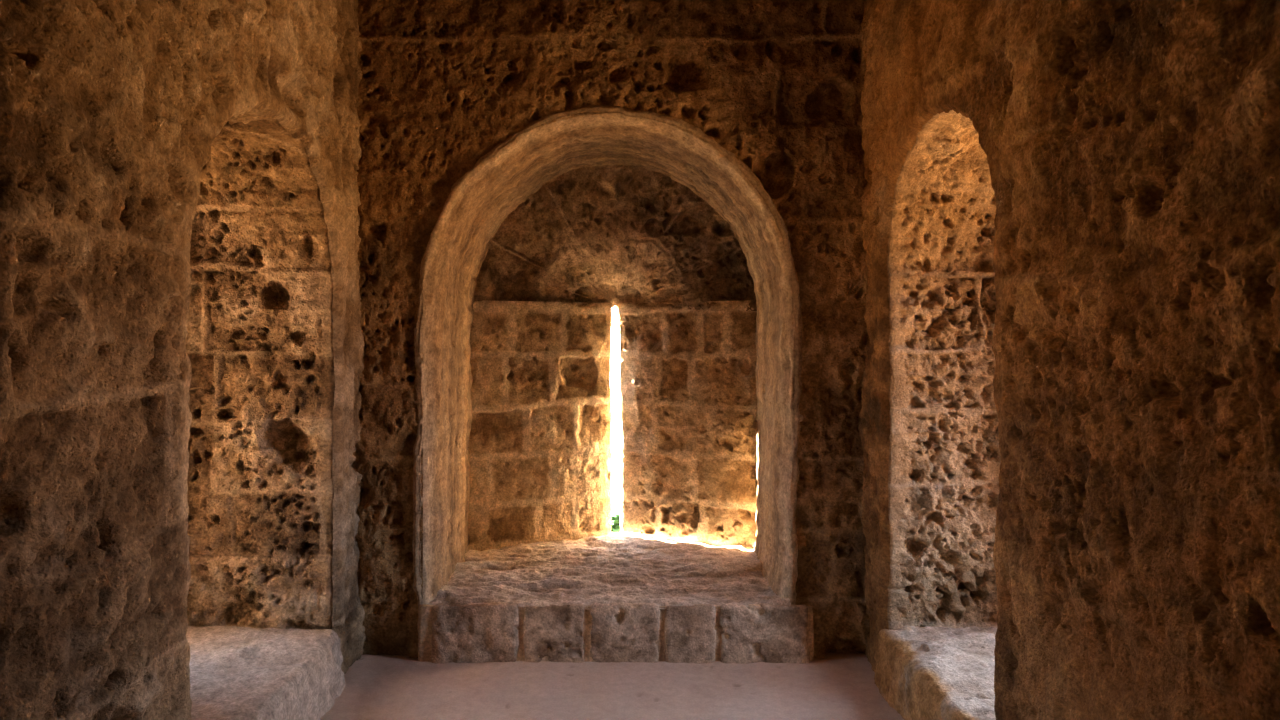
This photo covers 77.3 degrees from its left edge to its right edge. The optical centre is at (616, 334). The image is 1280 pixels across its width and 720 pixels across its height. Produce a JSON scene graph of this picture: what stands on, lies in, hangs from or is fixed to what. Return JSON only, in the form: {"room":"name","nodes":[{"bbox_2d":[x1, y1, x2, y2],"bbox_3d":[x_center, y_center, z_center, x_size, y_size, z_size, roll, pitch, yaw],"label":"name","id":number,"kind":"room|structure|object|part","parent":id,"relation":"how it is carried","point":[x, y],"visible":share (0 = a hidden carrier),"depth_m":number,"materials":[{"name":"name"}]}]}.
{"room":"castle interior","nodes":[
{"label":"castle interior","id":0,"kind":"room"},
{"bbox_2d":[0,0,365,719],"bbox_3d":[-1.795,-0.150,1.625,1.309,3.900,6.850,0,0,0],"label":"wall","id":1,"kind":"structure","parent":0,"point":[112,112],"depth_m":1.91,"materials":[{"name":"stone"}]},
{"bbox_2d":[185,109,343,655],"bbox_3d":[-1.692,0.320,2.822,1.011,2.443,1.421,0,0,0],"label":"niche","id":2,"kind":"object","parent":1,"relation":"attached to","point":[259,340],"visible":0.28,"depth_m":3.40,"materials":[{"name":"stone"}]},
{"bbox_2d":[353,0,869,657],"bbox_3d":[0.000,-0.150,4.356,4.800,3.900,1.387,0,0,0],"label":"wall","id":3,"kind":"structure","parent":0,"point":[778,85],"depth_m":3.69,"materials":[{"name":"stone"}]},
{"bbox_2d":[412,105,802,629],"bbox_3d":[-0.044,0.171,4.173,1.805,2.464,1.026,0,0,0],"label":"arch","id":4,"kind":"object","parent":3,"relation":"attached to","point":[477,203],"visible":0.98,"depth_m":3.84,"materials":[{"name":"stone"}]},
{"bbox_2d":[468,164,756,550],"bbox_3d":[-0.014,0.142,4.808,1.783,2.396,0.529,0,0,0],"label":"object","id":5,"kind":"structure","parent":3,"relation":"in","point":[636,240],"depth_m":4.77,"materials":[{"name":"stone"}]},
{"bbox_3d":[-0.482,0.570,4.848,0.957,1.540,0.170,0,0,-30],"label":"jamb panel","id":6,"kind":"part","parent":5,"relation":"part of","materials":[{"name":"stone"}]},
{"bbox_3d":[0.452,0.570,4.867,0.984,1.540,0.177,0,0,29],"label":"jamb panel","id":7,"kind":"part","parent":5,"relation":"part of","materials":[{"name":"stone"}]},
{"bbox_2d":[320,652,903,719],"bbox_3d":[0.000,1.640,1.600,4.800,0.319,6.900,0,0,0],"label":"floor","id":8,"kind":"structure","parent":0,"point":[836,686],"depth_m":3.36,"materials":[{"name":"beige stone"}]},
{"bbox_2d":[186,626,344,719],"bbox_3d":[-1.625,1.380,2.815,0.970,0.321,1.146,0,0,0],"label":"stone bench","id":9,"kind":"object","parent":8,"relation":"on","point":[237,673],"visible":0.59,"depth_m":3.05,"materials":[{"name":"beige stone"}]},
{"bbox_2d":[418,532,813,663],"bbox_3d":[-0.004,1.369,4.330,1.814,0.325,1.403,0,0,0],"label":"stone ledge","id":10,"kind":"object","parent":8,"relation":"on","point":[613,597],"visible":0.92,"depth_m":3.65,"materials":[{"name":"stone"}]},
{"bbox_2d":[874,625,996,719],"bbox_3d":[1.581,1.388,2.950,0.985,0.307,0.976,0,0,0],"label":"stone ledge","id":11,"kind":"object","parent":8,"relation":"on","point":[927,672],"visible":0.31,"depth_m":3.09,"materials":[{"name":"beige stone"}]},
{"bbox_2d":[858,0,1279,719],"bbox_3d":[1.761,-0.150,1.625,1.304,3.900,6.850,0,0,0],"label":"wall","id":12,"kind":"structure","parent":0,"point":[1131,148],"depth_m":1.85,"materials":[{"name":"stone"}]},
{"bbox_2d":[887,110,1000,629],"bbox_3d":[1.654,0.325,2.931,1.011,2.509,1.248,0,0,0],"label":"niche","id":13,"kind":"object","parent":12,"relation":"attached to","point":[945,456],"visible":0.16,"depth_m":3.45,"materials":[{"name":"stone"}]},
{"label":"outside","id":14,"kind":"structure","parent":0,"visible":0},
{"bbox_2d":[611,428,620,511],"bbox_3d":[0.000,1.975,10.525,14.000,0.250,10.950,0,0,0],"label":"ground","id":15,"kind":"structure","parent":14,"point":[615,432],"depth_m":11.09,"materials":[{"name":"white"}]},
{"bbox_2d":[610,507,620,532],"bbox_3d":[0.005,1.580,6.107,0.337,0.541,0.404,0,0,0],"label":"weed","id":16,"kind":"object","parent":15,"relation":"on","point":[615,516],"visible":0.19,"depth_m":6.04,"materials":[{"name":"green plant"}]}
]}

